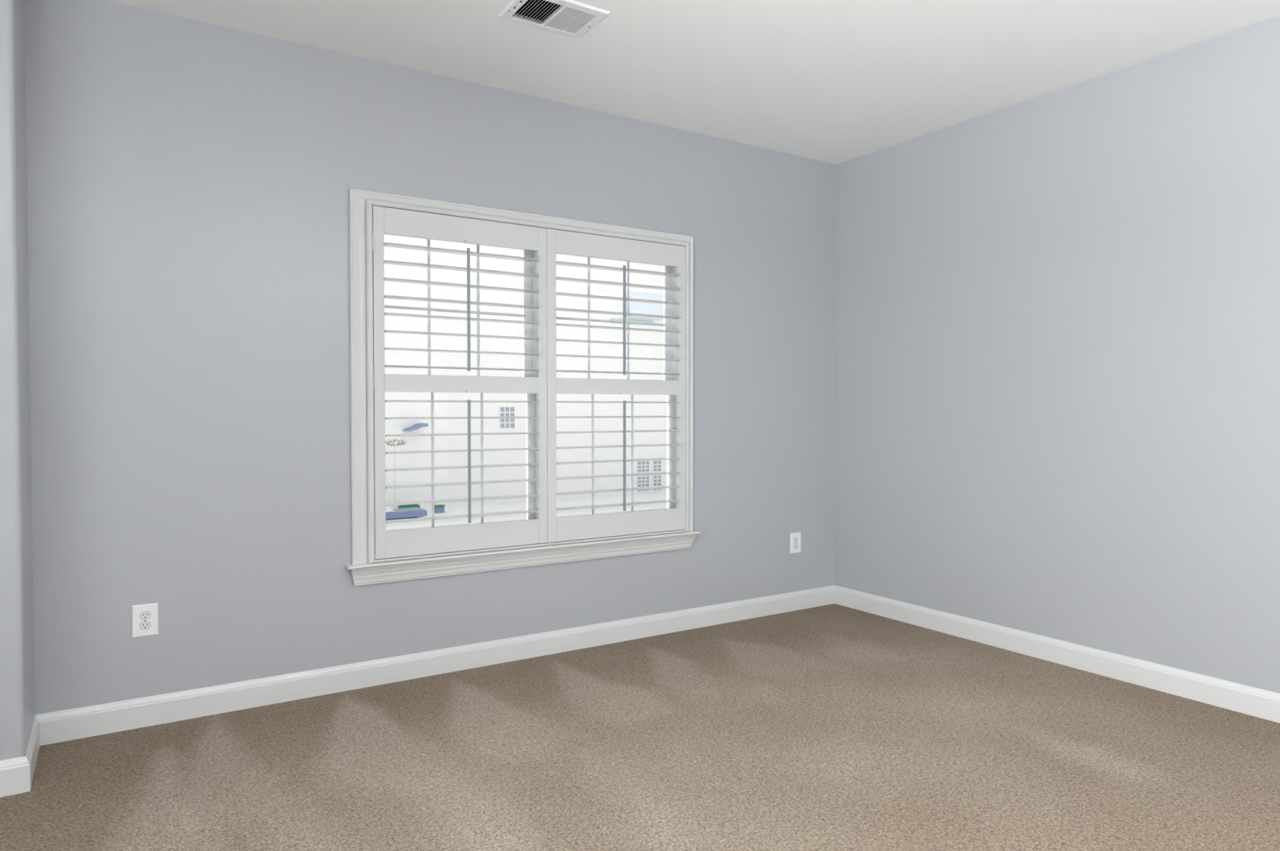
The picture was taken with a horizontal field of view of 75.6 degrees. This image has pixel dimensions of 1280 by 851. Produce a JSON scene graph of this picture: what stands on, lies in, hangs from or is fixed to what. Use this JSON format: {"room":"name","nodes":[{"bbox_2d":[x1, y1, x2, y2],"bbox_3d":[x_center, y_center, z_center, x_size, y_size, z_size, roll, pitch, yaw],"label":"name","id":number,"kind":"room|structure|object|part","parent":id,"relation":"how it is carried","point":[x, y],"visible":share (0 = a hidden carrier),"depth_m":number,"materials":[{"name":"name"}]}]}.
{"room":"empty bedroom","nodes":[
{"label":"empty bedroom","id":0,"kind":"room"},
{"bbox_2d":[0,0,35,760],"bbox_3d":[-1.269,-0.159,0.435,1.180,2.740,5.549,-1,1,-33],"label":"wall","id":1,"kind":"structure","parent":0,"point":[17,706],"depth_m":2.61,"materials":[{"name":"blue paint"}]},
{"bbox_2d":[0,715,39,797],"bbox_3d":[-1.204,1.155,0.485,1.074,0.111,5.279,-1,1,-33],"label":"baseboard","id":2,"kind":"structure","parent":1,"relation":"attached to","point":[16,775],"depth_m":2.62,"materials":[{"name":"white paint"}]},
{"bbox_2d":[24,0,836,715],"bbox_3d":[-0.475,-0.234,4.154,4.179,2.740,0.150,-1,1,-33],"label":"wall","id":3,"kind":"structure","parent":0,"point":[188,180],"depth_m":3.41,"materials":[{"name":"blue paint"}]},
{"bbox_2d":[131,603,158,638],"bbox_3d":[-1.899,0.748,3.165,0.087,0.124,0.008,-1,1,-33],"label":"electrical outlet","id":4,"kind":"object","parent":3,"relation":"attached to","point":[144,617],"visible":1,"depth_m":3.16,"materials":[{"name":"white plastic"}]},
{"bbox_2d":[139,621,151,630],"bbox_3d":[-1.897,0.768,3.163,0.036,0.030,0.002,-1,1,-33],"label":"receptacle","id":5,"kind":"object","parent":4,"relation":"attached to","point":[144,625],"depth_m":3.16,"materials":[{"name":"plastic"}]},
{"bbox_2d":[139,611,151,619],"bbox_3d":[-1.897,0.729,3.162,0.036,0.030,0.002,-1,1,-33],"label":"receptacle","id":6,"kind":"object","parent":4,"relation":"attached to","point":[143,615],"depth_m":3.16,"materials":[{"name":"plastic"}]},
{"bbox_2d":[35,585,834,746],"bbox_3d":[-0.481,1.082,4.080,4.059,0.111,0.014,-1,1,-33],"label":"baseboard","id":7,"kind":"structure","parent":3,"relation":"attached to","point":[59,726],"depth_m":3.65,"materials":[{"name":"white paint"}]},
{"bbox_2d":[345,187,700,586],"bbox_3d":[-0.471,-0.171,4.035,1.880,1.716,0.057,-1,1,-33],"label":"trim","id":8,"kind":"structure","parent":3,"relation":"attached to","point":[362,573],"depth_m":3.70,"materials":[{"name":"white paint"}]},
{"bbox_2d":[384,239,675,527],"bbox_3d":[-0.520,-0.197,4.144,1.702,1.546,0.100,-1,1,-33],"label":"window","id":9,"kind":"structure","parent":3,"relation":"in","point":[528,283],"depth_m":4.11,"materials":[{"name":"white plastic"}]},
{"bbox_2d":[372,205,546,559],"bbox_3d":[-0.812,-0.189,3.822,0.839,1.540,0.102,-1,1,-33],"label":"plantation shutter","id":10,"kind":"object","parent":9,"relation":"attached to","point":[392,544],"visible":1,"depth_m":3.79,"materials":[{"name":"white paint"}]},
{"bbox_3d":[-0.813,-0.902,3.815,0.743,0.112,0.028,-1,1,-33],"label":"rail","id":11,"kind":"part","parent":10,"relation":"part of","materials":[{"name":"white paint"}]},
{"bbox_3d":[-0.813,-0.192,3.829,0.743,0.078,0.028,-1,1,-33],"label":"rail","id":12,"kind":"part","parent":10,"relation":"part of","materials":[{"name":"white paint"}]},
{"bbox_3d":[-0.813,0.521,3.843,0.743,0.120,0.028,-1,1,-33],"label":"rail","id":13,"kind":"part","parent":10,"relation":"part of","materials":[{"name":"white paint"}]},
{"bbox_3d":[-0.785,-0.531,3.777,0.012,0.562,0.010,-1,1,-33],"label":"tilt rod","id":14,"kind":"part","parent":10,"relation":"part of","materials":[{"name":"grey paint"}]},
{"bbox_3d":[-0.785,0.165,3.791,0.012,0.568,0.010,-1,1,-33],"label":"tilt rod","id":15,"kind":"part","parent":10,"relation":"part of","materials":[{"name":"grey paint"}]},
{"bbox_3d":[-0.885,-0.556,3.916,0.801,0.743,0.032,-1,1,-33],"label":"sash","id":16,"kind":"part","parent":9,"relation":"part of","materials":[{"name":"white plastic"}]},
{"bbox_3d":[-0.863,0.151,3.897,0.727,0.670,0.004,-1,1,-33],"label":"glass pane","id":17,"kind":"part","parent":9,"relation":"part of","materials":[{"name":"clear glass"}]},
{"bbox_3d":[-0.863,0.161,3.897,0.801,0.760,0.032,-1,1,-33],"label":"sash","id":18,"kind":"part","parent":9,"relation":"part of","materials":[{"name":"white plastic"}]},
{"bbox_3d":[-0.520,-0.197,4.144,1.702,1.546,0.100,-1,1,-33],"label":"frame","id":19,"kind":"part","parent":9,"relation":"part of","materials":[{"name":"white plastic"}]},
{"bbox_2d":[546,228,687,542],"bbox_3d":[-0.104,-0.198,4.277,0.841,1.540,0.102,-1,1,-33],"label":"plantation shutter","id":20,"kind":"object","parent":9,"relation":"attached to","point":[567,528],"visible":1,"depth_m":4.24,"materials":[{"name":"white paint"}]},
{"bbox_3d":[-0.108,-0.201,4.282,0.741,0.078,0.028,-1,1,-33],"label":"rail","id":21,"kind":"part","parent":20,"relation":"part of","materials":[{"name":"white paint"}]},
{"bbox_3d":[-0.108,0.512,4.297,0.741,0.120,0.028,-1,1,-33],"label":"rail","id":22,"kind":"part","parent":20,"relation":"part of","materials":[{"name":"white paint"}]},
{"bbox_3d":[-0.108,-0.911,4.268,0.741,0.112,0.028,-1,1,-33],"label":"rail","id":23,"kind":"part","parent":20,"relation":"part of","materials":[{"name":"white paint"}]},
{"bbox_3d":[-0.080,0.156,4.245,0.012,0.568,0.010,-1,1,-33],"label":"tilt rod","id":24,"kind":"part","parent":20,"relation":"part of","materials":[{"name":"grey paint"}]},
{"bbox_3d":[-0.080,-0.540,4.231,0.012,0.562,0.010,-1,1,-33],"label":"tilt rod","id":25,"kind":"part","parent":20,"relation":"part of","materials":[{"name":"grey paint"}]},
{"bbox_3d":[-0.168,-0.565,4.377,0.802,0.743,0.032,-1,1,-33],"label":"sash","id":26,"kind":"part","parent":9,"relation":"part of","materials":[{"name":"white plastic"}]},
{"bbox_3d":[-0.146,0.152,4.358,0.802,0.760,0.032,-1,1,-33],"label":"sash","id":27,"kind":"part","parent":9,"relation":"part of","materials":[{"name":"white plastic"}]},
{"bbox_2d":[790,532,800,554],"bbox_3d":[0.943,0.711,4.992,0.087,0.124,0.008,-1,1,-33],"label":"electrical outlet","id":28,"kind":"object","parent":3,"relation":"attached to","point":[795,538],"visible":1,"depth_m":4.99,"materials":[{"name":"white plastic"}]},
{"bbox_2d":[0,604,1279,850],"bbox_3d":[0.497,1.208,1.581,5.119,0.040,5.279,-1,1,-33],"label":"floor","id":29,"kind":"structure","parent":0,"point":[833,727],"depth_m":2.87,"materials":[{"name":"beige carpet"}]},
{"bbox_2d":[107,0,1279,164],"bbox_3d":[0.489,-1.611,1.536,5.359,0.120,5.549,-1,1,-33],"label":"ceiling","id":30,"kind":"structure","parent":0,"point":[834,82],"depth_m":3.46,"materials":[{"name":"white paint"}]},
{"bbox_2d":[497,0,610,38],"bbox_3d":[-0.331,-1.727,3.170,0.352,0.321,0.258,-1,1,-33],"label":"ceiling vent","id":31,"kind":"object","parent":30,"relation":"in","point":[573,19],"visible":1,"depth_m":3.21,"materials":[{"name":"white metal"}]},
{"bbox_3d":[-0.458,-1.570,3.087,0.006,0.011,0.070,-1,1,-33],"label":"damper lever","id":32,"kind":"part","parent":31,"relation":"part of","materials":[{"name":"white metal"}]},
{"bbox_2d":[834,15,1279,693],"bbox_3d":[2.733,-0.209,2.918,0.120,2.740,5.399,-1,1,-33],"label":"wall","id":33,"kind":"structure","parent":0,"point":[1057,389],"depth_m":3.84,"materials":[{"name":"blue paint"}]},
{"bbox_2d":[834,585,1279,723],"bbox_3d":[2.644,1.105,2.959,0.014,0.111,5.279,-1,1,-33],"label":"baseboard","id":34,"kind":"structure","parent":33,"relation":"attached to","point":[1242,699],"depth_m":3.85,"materials":[{"name":"white paint"}]},
{"label":"outside","id":35,"kind":"structure","parent":0,"visible":0},
{"bbox_3d":[16.168,6.578,48.958,200.000,0.300,55.771,-1,1,-33],"label":"paving","id":36,"kind":"object","parent":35,"visible":0},
{"bbox_2d":[383,234,666,509],"bbox_3d":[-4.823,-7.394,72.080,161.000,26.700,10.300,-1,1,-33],"label":"house","id":37,"kind":"structure","parent":36,"relation":"on","point":[395,357],"depth_m":64.41,"materials":[{"name":"beige"}]},
{"bbox_3d":[-10.410,-0.626,64.634,1.200,1.630,0.030,-1,1,-33],"label":"pane","id":38,"kind":"part","parent":37,"relation":"part of","materials":[{"name":"grey glass"}]},
{"bbox_3d":[0.272,4.393,71.606,1.200,2.550,0.030,-1,1,-33],"label":"pane","id":39,"kind":"part","parent":37,"relation":"part of","materials":[{"name":"grey glass"}]},
{"bbox_3d":[1.492,4.377,72.390,0.800,2.550,0.030,-1,1,-33],"label":"pane","id":40,"kind":"part","parent":37,"relation":"part of","materials":[{"name":"grey glass"}]},
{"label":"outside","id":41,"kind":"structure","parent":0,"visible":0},
{"bbox_2d":[386,492,666,530],"bbox_3d":[5.251,6.069,65.929,200.000,0.030,15.000,-1,1,-33],"label":"sidewalk","id":42,"kind":"structure","parent":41,"point":[518,506],"depth_m":60.95,"materials":[{"name":"beige concrete"}]},
{"bbox_2d":[385,439,406,509],"bbox_3d":[-17.272,3.575,57.971,1.661,5.339,1.238,-1,1,-33],"label":"street tree","id":43,"kind":"object","parent":42,"relation":"on","point":[395,440],"visible":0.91,"depth_m":57.92,"materials":[{"name":"grey plant"}]},
{"bbox_2d":[385,506,426,519],"bbox_3d":[-16.688,5.770,54.787,4.650,1.080,1.700,-1,1,-33],"label":"parked car","id":44,"kind":"object","parent":42,"relation":"on","point":[410,513],"visible":0.42,"depth_m":54.66,"materials":[{"name":"blue paint"}]},
{"bbox_2d":[397,504,420,509],"bbox_3d":[-16.389,5.888,58.543,1.459,0.692,0.708,-1,1,-33],"label":"clipped hedge","id":45,"kind":"object","parent":42,"relation":"on","point":[411,505],"visible":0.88,"depth_m":58.30,"materials":[{"name":"green plant"}]},
{"bbox_2d":[434,504,445,513],"bbox_3d":[-14.342,5.951,58.678,0.800,0.560,0.700,-1,1,-33],"label":"recycling bin","id":46,"kind":"object","parent":42,"relation":"on","point":[439,508],"visible":0.77,"depth_m":58.44,"materials":[{"name":"blue paint"}]},
{"bbox_3d":[-14.342,5.741,58.673,0.800,0.140,0.700,-1,1,-33],"label":"lid","id":47,"kind":"part","parent":46,"relation":"part of","materials":[{"name":"green plastic"}]},
{"bbox_2d":[386,502,666,526],"bbox_3d":[-7.163,6.105,57.500,40.000,0.300,0.250,-1,1,-33],"label":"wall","id":48,"kind":"structure","parent":42,"relation":"on","point":[660,504],"depth_m":56.05,"materials":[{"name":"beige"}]}
]}

